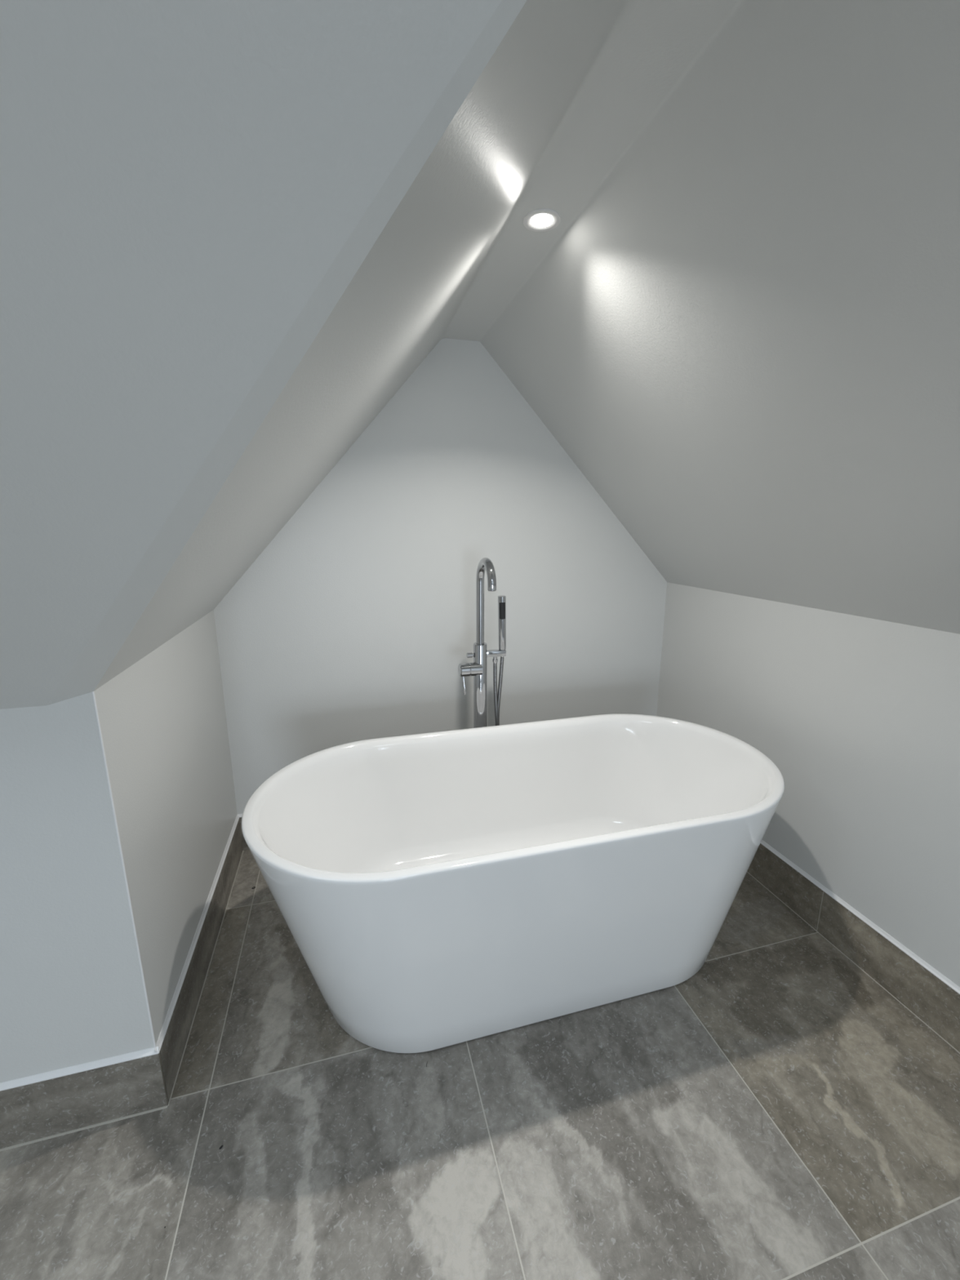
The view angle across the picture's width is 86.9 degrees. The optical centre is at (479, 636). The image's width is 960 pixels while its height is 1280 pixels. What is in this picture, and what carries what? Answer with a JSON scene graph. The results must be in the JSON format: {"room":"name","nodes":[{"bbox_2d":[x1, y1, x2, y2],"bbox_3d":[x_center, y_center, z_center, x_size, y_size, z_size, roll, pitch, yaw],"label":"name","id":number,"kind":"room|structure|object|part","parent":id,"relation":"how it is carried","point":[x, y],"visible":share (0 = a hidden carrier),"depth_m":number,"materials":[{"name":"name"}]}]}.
{"room":"bathroom","nodes":[
{"label":"bathroom","id":0,"kind":"room"},
{"bbox_2d":[0,692,153,1082],"bbox_3d":[-1.966,0.635,0.732,2.600,0.964,0.080,-3,13,-15],"label":"wall","id":1,"kind":"structure","parent":0,"point":[72,993],"depth_m":0.98,"materials":[{"name":"white paint"}]},
{"bbox_2d":[0,1045,159,1091],"bbox_3d":[-1.951,0.966,0.763,2.607,0.012,0.008,-3,13,-15],"label":"trim","id":2,"kind":"structure","parent":1,"relation":"attached to","point":[35,1078],"depth_m":1.05,"materials":[{"name":"white"}]},
{"bbox_2d":[0,1105,167,1151],"bbox_3d":[-1.949,1.115,0.791,2.607,0.002,0.004,-3,13,-15],"label":"trim","id":3,"kind":"structure","parent":1,"relation":"attached to","point":[163,1107],"depth_m":1.08,"materials":[{"name":"beige tile"}]},
{"bbox_2d":[0,1052,168,1149],"bbox_3d":[-1.951,1.043,0.780,2.607,0.147,0.007,-3,13,-15],"label":"baseboard","id":4,"kind":"structure","parent":1,"relation":"attached to","point":[58,1105],"depth_m":1.07,"materials":[{"name":"tile"}]},
{"bbox_2d":[93,609,237,1044],"bbox_3d":[-0.860,0.474,1.452,0.080,0.964,0.931,-3,13,-15],"label":"wall","id":5,"kind":"structure","parent":0,"point":[163,723],"depth_m":1.25,"materials":[{"name":"white paint"}]},
{"bbox_2d":[91,691,155,1047],"bbox_3d":[-0.701,0.493,1.007,0.004,0.808,0.004,-3,13,-15],"label":"trim","id":6,"kind":"structure","parent":5,"relation":"attached to","point":[92,692],"depth_m":0.99,"materials":[{"name":"white"}]},
{"bbox_2d":[154,814,239,1053],"bbox_3d":[-0.816,0.794,1.532,0.008,0.012,0.938,-3,13,-15],"label":"trim","id":7,"kind":"structure","parent":5,"relation":"attached to","point":[171,1007],"depth_m":1.35,"materials":[{"name":"white"}]},
{"bbox_2d":[160,819,243,1102],"bbox_3d":[-0.818,0.870,1.553,0.007,0.147,0.929,-3,13,-15],"label":"baseboard","id":8,"kind":"structure","parent":5,"relation":"attached to","point":[174,1043],"depth_m":1.37,"materials":[{"name":"tile"}]},
{"bbox_2d":[167,851,243,1106],"bbox_3d":[-0.811,0.942,1.563,0.002,0.001,0.931,-3,13,-15],"label":"trim","id":9,"kind":"structure","parent":5,"relation":"attached to","point":[242,851],"depth_m":1.39,"materials":[{"name":"beige tile"}]},
{"bbox_2d":[0,0,527,709],"bbox_3d":[-1.455,-0.250,0.245,3.440,1.015,0.854,-3,13,-15],"label":"ceiling","id":10,"kind":"structure","parent":0,"point":[190,190],"depth_m":0.45,"materials":[{"name":"white paint"}]},
{"bbox_2d":[93,0,626,690],"bbox_3d":[-0.342,-0.425,0.975,0.900,0.998,1.724,-3,13,-15],"label":"ceiling","id":11,"kind":"structure","parent":0,"point":[404,295],"depth_m":0.74,"materials":[{"name":"white paint"}]},
{"bbox_2d":[213,337,666,813],"bbox_3d":[-0.063,-0.148,2.070,1.843,1.908,0.080,-3,13,-15],"label":"wall","id":12,"kind":"structure","parent":0,"point":[356,621],"depth_m":1.97,"materials":[{"name":"white paint"}]},
{"bbox_2d":[239,817,249,850],"bbox_3d":[-0.051,0.721,2.221,1.843,0.147,0.007,-3,13,-15],"label":"baseboard","id":13,"kind":"structure","parent":12,"relation":"attached to","point":[245,846],"depth_m":1.99,"materials":[{"name":"tile"}]},
{"bbox_2d":[0,849,959,1279],"bbox_3d":[-0.397,1.601,-1.388,4.443,0.001,7.000,-3,13,-15],"label":"floor","id":14,"kind":"structure","parent":0,"point":[772,1111],"depth_m":1.05,"materials":[{"name":"tile"}]},
{"bbox_2d":[457,557,506,728],"bbox_3d":[-0.001,0.293,1.831,0.161,1.152,0.197,3,13,15],"label":"mixer","id":15,"kind":"object","parent":14,"relation":"on","point":[477,668],"visible":0.62,"depth_m":1.81,"materials":[{"name":"silver metal"}]},
{"bbox_3d":[-0.054,0.170,1.810,0.009,0.072,0.016,-12,17,-44],"label":"lever","id":16,"kind":"part","parent":15,"relation":"part of","materials":[{"name":"silver metal"}]},
{"bbox_3d":[-0.028,0.065,1.819,0.032,0.018,0.018,-3,13,-15],"label":"diverter knob","id":17,"kind":"part","parent":15,"relation":"part of","materials":[{"name":"silver metal"}]},
{"bbox_3d":[-0.032,0.116,1.814,0.079,0.049,0.049,-3,13,-15],"label":"handle","id":18,"kind":"part","parent":15,"relation":"part of","materials":[{"name":"silver metal"}]},
{"bbox_3d":[0.022,-0.109,1.713,0.029,0.317,0.174,-3,13,-15],"label":"spout","id":19,"kind":"part","parent":15,"relation":"part of","materials":[{"name":"silver metal"}]},
{"bbox_3d":[0.083,-0.093,1.794,0.022,0.066,0.009,-3,13,-15],"label":"nozzle panel","id":20,"kind":"part","parent":15,"relation":"part of","materials":[{"name":"black plastic"}]},
{"bbox_2d":[241,713,784,1053],"bbox_3d":[0.141,0.662,1.513,1.508,0.569,0.704,-3,13,-15],"label":"bathtub","id":21,"kind":"object","parent":14,"relation":"on","point":[435,891],"visible":1,"depth_m":1.29,"materials":[{"name":"white ceramic"}]},
{"bbox_2d":[446,0,737,341],"bbox_3d":[-0.815,-0.276,-1.922,3.579,0.080,7.000,-3,13,-15],"label":"ceiling","id":22,"kind":"structure","parent":0,"point":[660,39],"depth_m":0.84,"materials":[{"name":"white paint"}]},
{"bbox_2d":[440,0,639,340],"bbox_3d":[0.095,-0.880,0.994,0.022,0.010,1.724,-3,13,-15],"label":"trim","id":23,"kind":"structure","parent":22,"relation":"attached to","point":[629,6],"depth_m":0.85,"materials":[{"name":"white paint"}]},
{"bbox_2d":[523,208,560,231],"bbox_3d":[0.137,-0.909,1.106,0.081,0.003,0.081,-3,13,-15],"label":"recessed light","id":24,"kind":"object","parent":22,"relation":"in","point":[539,220],"visible":1,"depth_m":1.10,"materials":[{"name":"white ceramic"}]},
{"bbox_2d":[478,0,746,342],"bbox_3d":[0.912,-0.337,-1.459,0.009,0.004,7.000,-3,13,-15],"label":"trim","id":25,"kind":"structure","parent":22,"relation":"attached to","point":[739,4],"depth_m":0.85,"materials":[{"name":"white paint"}]},
{"bbox_2d":[480,0,959,634],"bbox_3d":[1.358,0.047,-1.250,0.922,0.957,7.000,-3,13,-15],"label":"ceiling","id":26,"kind":"structure","parent":0,"point":[746,341],"depth_m":0.96,"materials":[{"name":"white paint"}]},
{"bbox_2d":[656,582,959,986],"bbox_3d":[1.787,0.980,-0.924,0.080,1.007,7.000,-3,13,-15],"label":"wall","id":27,"kind":"structure","parent":0,"point":[858,717],"depth_m":1.48,"materials":[{"name":"white paint"}]},
{"bbox_2d":[746,843,959,1052],"bbox_3d":[1.745,1.402,-0.841,0.007,0.147,7.000,-3,13,-15],"label":"baseboard","id":28,"kind":"structure","parent":27,"relation":"attached to","point":[931,999],"depth_m":1.45,"materials":[{"name":"tile"}]},
{"bbox_2d":[746,871,959,1053],"bbox_3d":[1.741,1.474,-0.830,0.002,0.001,6.993,-3,13,-15],"label":"trim","id":29,"kind":"structure","parent":27,"relation":"attached to","point":[747,872],"depth_m":1.46,"materials":[{"name":"beige tile"}]},
{"bbox_2d":[760,840,959,994],"bbox_3d":[1.744,1.325,-0.859,0.008,0.012,7.000,-3,13,-15],"label":"trim","id":30,"kind":"structure","parent":27,"relation":"attached to","point":[874,926],"depth_m":1.44,"materials":[{"name":"white"}]}
]}

